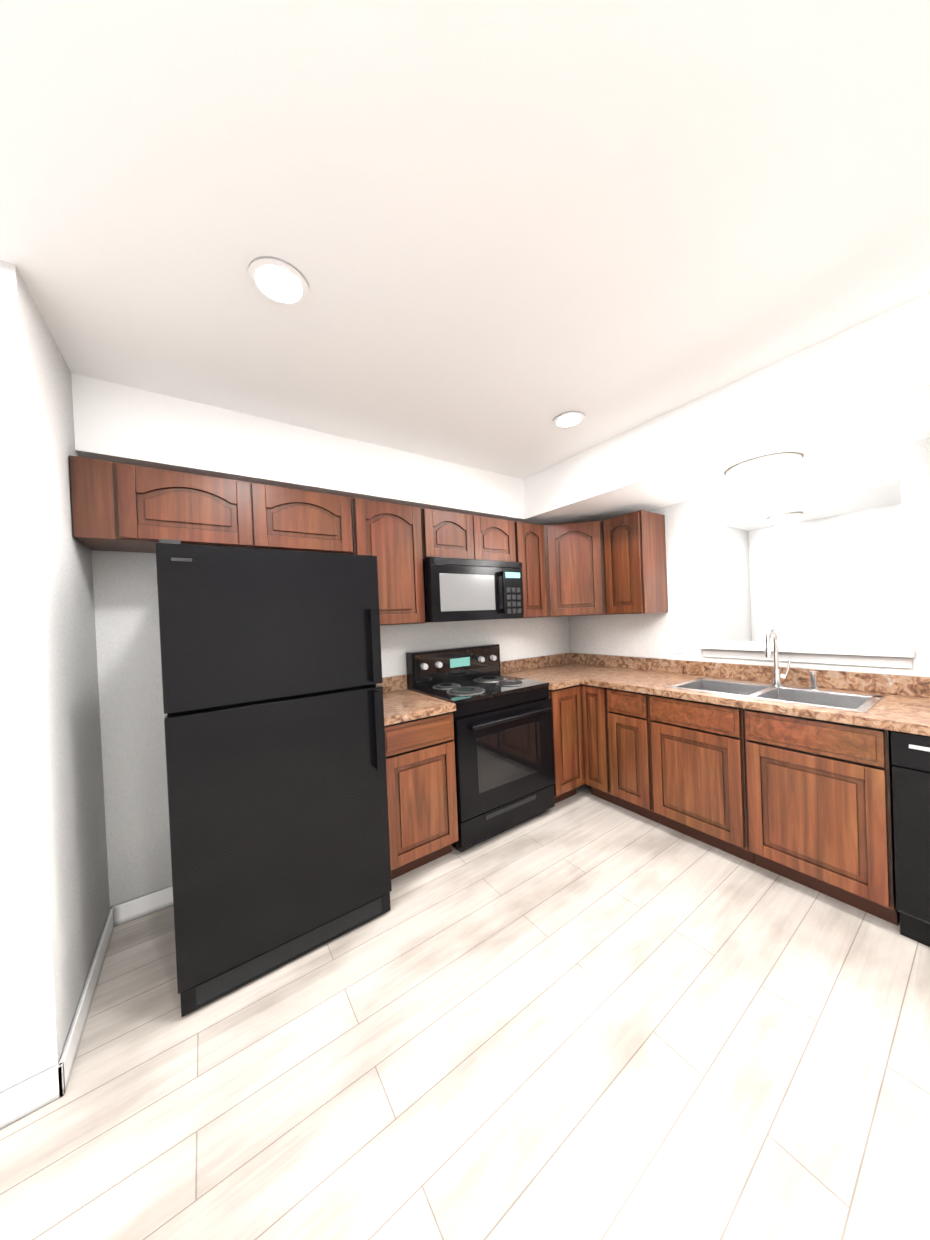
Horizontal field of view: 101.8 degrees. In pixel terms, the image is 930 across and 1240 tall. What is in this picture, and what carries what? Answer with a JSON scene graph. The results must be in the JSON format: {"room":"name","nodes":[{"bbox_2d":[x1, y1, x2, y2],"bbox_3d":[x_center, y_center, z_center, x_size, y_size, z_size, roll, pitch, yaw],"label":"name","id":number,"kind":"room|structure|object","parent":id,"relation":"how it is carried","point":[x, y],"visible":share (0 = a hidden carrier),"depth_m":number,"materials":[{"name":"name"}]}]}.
{"room":"kitchen","nodes":[
{"label":"kitchen","id":0,"kind":"room"},
{"bbox_2d":[0,260,67,1091],"bbox_3d":[-1.386,0.196,1.092,0.230,2.460,0.100,-3,1,-35],"label":"wall","id":1,"kind":"structure","parent":0,"point":[33,1026],"depth_m":1.10,"materials":[{"name":"paint"}]},
{"bbox_2d":[28,290,109,1031],"bbox_3d":[-1.553,0.199,1.445,0.100,2.460,0.670,-3,1,-35],"label":"wall","id":2,"kind":"structure","parent":0,"point":[75,720],"depth_m":1.38,"materials":[{"name":"paint"}]},
{"bbox_2d":[44,905,119,1105],"bbox_3d":[-1.419,1.378,1.433,0.013,0.095,0.763,-3,1,-35],"label":"baseboard","id":3,"kind":"structure","parent":2,"relation":"attached to","point":[56,1078],"depth_m":1.27,"materials":[{"name":"paint"}]},
{"bbox_2d":[91,549,569,906],"bbox_3d":[-0.773,0.157,2.468,4.470,2.460,0.120,-3,1,-35],"label":"wall","id":4,"kind":"structure","parent":0,"point":[128,646],"depth_m":1.83,"materials":[{"name":"paint"}]},
{"bbox_2d":[116,886,172,924],"bbox_3d":[-1.211,1.363,2.060,1.070,0.095,0.013,-3,1,-35],"label":"baseboard","id":5,"kind":"structure","parent":4,"relation":"attached to","point":[130,910],"depth_m":1.82,"materials":[{"name":"paint"}]},
{"bbox_2d":[105,461,272,552],"bbox_3d":[-1.298,-0.501,1.834,0.556,0.320,0.336,-3,1,-35],"label":"upper cabinet","id":6,"kind":"object","parent":4,"relation":"attached to","point":[121,507],"depth_m":1.68,"materials":[{"name":"brown wood"}]},
{"bbox_2d":[269,485,356,554],"bbox_3d":[-0.942,-0.518,2.082,0.556,0.320,0.336,-3,1,-35],"label":"upper cabinet","id":7,"kind":"object","parent":4,"relation":"attached to","point":[300,520],"depth_m":1.98,"materials":[{"name":"brown wood"}]},
{"bbox_2d":[357,498,428,625],"bbox_3d":[-0.525,-0.333,2.368,0.436,0.730,0.336,-3,1,-35],"label":"upper cabinet","id":8,"kind":"object","parent":4,"relation":"attached to","point":[394,533],"depth_m":2.25,"materials":[{"name":"brown wood"}]},
{"bbox_2d":[425,508,484,559],"bbox_3d":[-0.169,-0.556,2.620,0.450,0.320,0.336,-3,1,-35],"label":"upper cabinet","id":9,"kind":"object","parent":4,"relation":"attached to","point":[450,534],"depth_m":2.49,"materials":[{"name":"brown wood"}]},
{"bbox_2d":[423,557,523,622],"bbox_3d":[0.010,-0.199,2.673,0.768,0.403,0.441,-3,1,-35],"label":"microwave","id":10,"kind":"object","parent":9,"relation":"attached to","point":[456,589],"visible":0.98,"depth_m":2.48,"materials":[{"name":"black"}]},
{"bbox_2d":[376,652,571,691],"bbox_3d":[0.107,0.405,2.987,2.171,0.100,0.019,-3,1,-35],"label":"backsplash","id":11,"kind":"structure","parent":4,"relation":"attached to","point":[393,683],"depth_m":3.22,"materials":[{"name":"brown stone"}]},
{"bbox_2d":[485,517,520,561],"bbox_3d":[0.100,-0.569,2.806,0.449,0.320,0.336,-3,1,-35],"label":"upper cabinet","id":12,"kind":"object","parent":4,"relation":"attached to","point":[502,543],"depth_m":2.72,"materials":[{"name":"brown wood"}]},
{"bbox_2d":[510,521,546,618],"bbox_3d":[0.421,-0.379,3.026,0.307,0.730,0.336,-3,1,-35],"label":"upper cabinet","id":13,"kind":"object","parent":4,"relation":"attached to","point":[531,535],"depth_m":2.89,"materials":[{"name":"brown wood"}]},
{"bbox_2d":[543,520,606,616],"bbox_3d":[0.895,-0.401,3.174,0.637,0.730,0.637,-3,1,-35],"label":"upper cabinet","id":14,"kind":"object","parent":4,"relation":"attached to","point":[575,569],"visible":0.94,"depth_m":2.94,"materials":[{"name":"brown wood"}]},
{"bbox_2d":[0,784,929,1239],"bbox_3d":[2.007,1.306,1.978,8.380,0.060,6.420,-3,1,-35],"label":"floor","id":15,"kind":"structure","parent":0,"point":[582,1014],"depth_m":1.14,"materials":[{"name":"beige wood"}]},
{"bbox_2d":[155,539,391,1016],"bbox_3d":[-0.872,0.552,1.780,0.800,1.692,0.685,-3,1,-35],"label":"refrigerator","id":16,"kind":"object","parent":15,"relation":"on","point":[271,665],"visible":1,"depth_m":1.49,"materials":[{"name":"black metal"}]},
{"bbox_2d":[384,708,457,879],"bbox_3d":[-0.399,0.949,2.258,0.451,0.850,0.622,-3,1,-35],"label":"base cabinet","id":17,"kind":"object","parent":15,"relation":"on","point":[420,750],"depth_m":2.01,"materials":[{"name":"brown wood"}]},
{"bbox_2d":[383,688,455,723],"bbox_3d":[-0.418,0.504,2.247,0.459,0.040,0.632,-3,1,-35],"label":"countertop","id":18,"kind":"structure","parent":17,"relation":"on","point":[400,705],"depth_m":2.12,"materials":[{"name":"brown stone"}]},
{"bbox_2d":[406,644,554,851],"bbox_3d":[0.123,0.776,2.578,0.776,1.145,0.673,-3,1,-35],"label":"stove","id":19,"kind":"object","parent":15,"relation":"on","point":[503,745],"visible":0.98,"depth_m":2.38,"materials":[{"name":"black metal"}]},
{"bbox_2d":[548,684,583,803],"bbox_3d":[0.578,0.901,2.917,0.340,0.850,0.656,-3,1,-35],"label":"base cabinet","id":20,"kind":"object","parent":15,"relation":"on","point":[567,714],"depth_m":2.67,"materials":[{"name":"brown wood"}]},
{"bbox_2d":[580,684,619,805],"bbox_3d":[1.170,0.877,2.823,0.669,0.850,0.291,-3,1,-35],"label":"base cabinet","id":21,"kind":"object","parent":15,"relation":"on","point":[598,701],"depth_m":2.66,"materials":[{"name":"brown wood"}]},
{"bbox_2d":[501,664,623,687],"bbox_3d":[0.802,0.445,3.096,0.947,0.040,0.632,-3,1,-35],"label":"countertop","id":22,"kind":"structure","parent":21,"relation":"on","point":[559,675],"depth_m":3.03,"materials":[{"name":"brown stone"}]},
{"bbox_2d":[616,684,707,824],"bbox_3d":[1.321,0.872,2.648,0.621,0.850,0.431,-3,1,-35],"label":"base cabinet","id":23,"kind":"object","parent":15,"relation":"on","point":[640,716],"depth_m":2.39,"materials":[{"name":"brown wood"}]},
{"bbox_2d":[580,668,711,695],"bbox_3d":[1.277,0.429,2.679,0.642,0.040,0.595,-3,1,-35],"label":"countertop","id":24,"kind":"structure","parent":23,"relation":"on","point":[666,683],"depth_m":2.56,"materials":[{"name":"brown stone"}]},
{"bbox_2d":[891,731,929,946],"bbox_3d":[2.142,0.852,1.442,0.654,0.845,0.604,-3,1,-35],"label":"dishwasher","id":25,"kind":"object","parent":15,"relation":"on","point":[910,758],"visible":0.88,"depth_m":1.49,"materials":[{"name":"black metal"}]},
{"bbox_2d":[852,692,929,735],"bbox_3d":[2.279,0.400,1.236,0.642,0.040,1.320,-3,1,-35],"label":"countertop","id":26,"kind":"structure","parent":25,"relation":"on","point":[887,712],"depth_m":1.59,"materials":[{"name":"brown stone"}]},
{"bbox_2d":[667,677,884,753],"bbox_3d":[1.675,0.491,2.105,0.459,0.194,0.844,-3,1,-35],"label":"sink","id":27,"kind":"object","parent":26,"relation":"in","point":[812,696],"depth_m":2.08,"materials":[{"name":"silver metal"}]},
{"bbox_2d":[764,628,818,689],"bbox_3d":[1.822,0.216,2.122,0.172,0.342,0.212,-3,1,-35],"label":"faucet","id":28,"kind":"object","parent":26,"relation":"on","point":[777,684],"depth_m":2.17,"materials":[{"name":"silver metal"}]},
{"bbox_2d":[0,0,929,530],"bbox_3d":[1.901,-1.212,1.954,8.380,0.060,6.420,-3,1,-35],"label":"ceiling","id":29,"kind":"structure","parent":0,"point":[500,234],"depth_m":0.98,"materials":[{"name":"paint"}]},
{"bbox_2d":[247,256,308,307],"bbox_3d":[-0.588,-1.065,1.196,0.176,0.008,0.176,-3,1,-35],"label":"recessed light","id":30,"kind":"object","parent":29,"relation":"in","point":[278,281],"visible":1,"depth_m":1.18,"materials":[{"name":"paint"}]},
{"bbox_2d":[71,373,524,520],"bbox_3d":[-0.637,-0.919,2.389,2.570,0.320,0.200,-3,1,-35],"label":"ceiling soffit","id":31,"kind":"structure","parent":29,"relation":"attached to","point":[115,422],"depth_m":1.98,"materials":[{"name":"paint"}]},
{"bbox_2d":[553,411,584,427],"bbox_3d":[0.583,-1.123,2.120,0.176,0.008,0.176,-3,1,-35],"label":"recessed light","id":32,"kind":"object","parent":29,"relation":"in","point":[569,419],"visible":1,"depth_m":2.11,"materials":[{"name":"paint"}]},
{"bbox_2d":[519,292,929,524],"bbox_3d":[2.082,-1.024,1.357,0.720,0.320,5.000,-3,1,-35],"label":"soffit bulkhead","id":33,"kind":"object","parent":29,"relation":"attached to","point":[860,389],"visible":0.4,"depth_m":1.81,"materials":[{"name":"paint"}]},
{"bbox_2d":[726,453,801,489],"bbox_3d":[1.637,-0.827,2.080,0.330,0.192,0.330,-3,1,-35],"label":"ceiling light","id":34,"kind":"object","parent":33,"relation":"attached to","point":[766,471],"visible":0.81,"depth_m":1.99,"materials":[{"name":"silver metal"}]},
{"bbox_2d":[767,512,802,524],"bbox_3d":[3.957,-1.265,4.674,0.340,0.160,0.340,-3,1,-35],"label":"light","id":35,"kind":"object","parent":29,"relation":"hanging from","point":[785,518],"visible":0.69,"depth_m":4.58,"materials":[{"name":"silver metal"}]},
{"bbox_2d":[709,522,751,641],"bbox_3d":[2.698,-0.010,4.591,3.660,2.460,0.120,-3,1,-35],"label":"wall","id":36,"kind":"structure","parent":0,"point":[730,580],"depth_m":5.18,"materials":[{"name":"paint"}]},
{"bbox_2d":[568,437,929,676],"bbox_3d":[2.471,0.029,1.607,0.120,2.460,5.000,-3,1,-35],"label":"wall","id":37,"kind":"structure","parent":0,"point":[688,616],"depth_m":2.43,"materials":[{"name":"paint"}]},
{"bbox_2d":[603,510,667,614],"bbox_3d":[1.289,-0.414,2.870,0.337,0.730,0.308,-3,1,-35],"label":"upper cabinet","id":38,"kind":"object","parent":37,"relation":"attached to","point":[635,562],"visible":1,"depth_m":2.75,"materials":[{"name":"brown wood"}]},
{"bbox_2d":[572,653,929,695],"bbox_3d":[1.954,0.334,2.245,0.019,0.100,3.347,-3,1,-35],"label":"backsplash","id":39,"kind":"structure","parent":37,"relation":"attached to","point":[807,678],"depth_m":2.25,"materials":[{"name":"brown stone"}]},
{"bbox_2d":[698,641,914,668],"bbox_3d":[1.987,0.198,2.293,0.205,0.100,0.975,-3,1,-35],"label":"sill","id":40,"kind":"structure","parent":37,"relation":"on","point":[877,656],"depth_m":2.13,"materials":[{"name":"paint"}]},
{"bbox_2d":[748,504,905,645],"bbox_3d":[5.486,-0.120,3.887,0.120,2.460,4.500,-3,1,-35],"label":"wall","id":41,"kind":"structure","parent":0,"point":[837,579],"depth_m":4.86,"materials":[{"name":"paint"}]}
]}

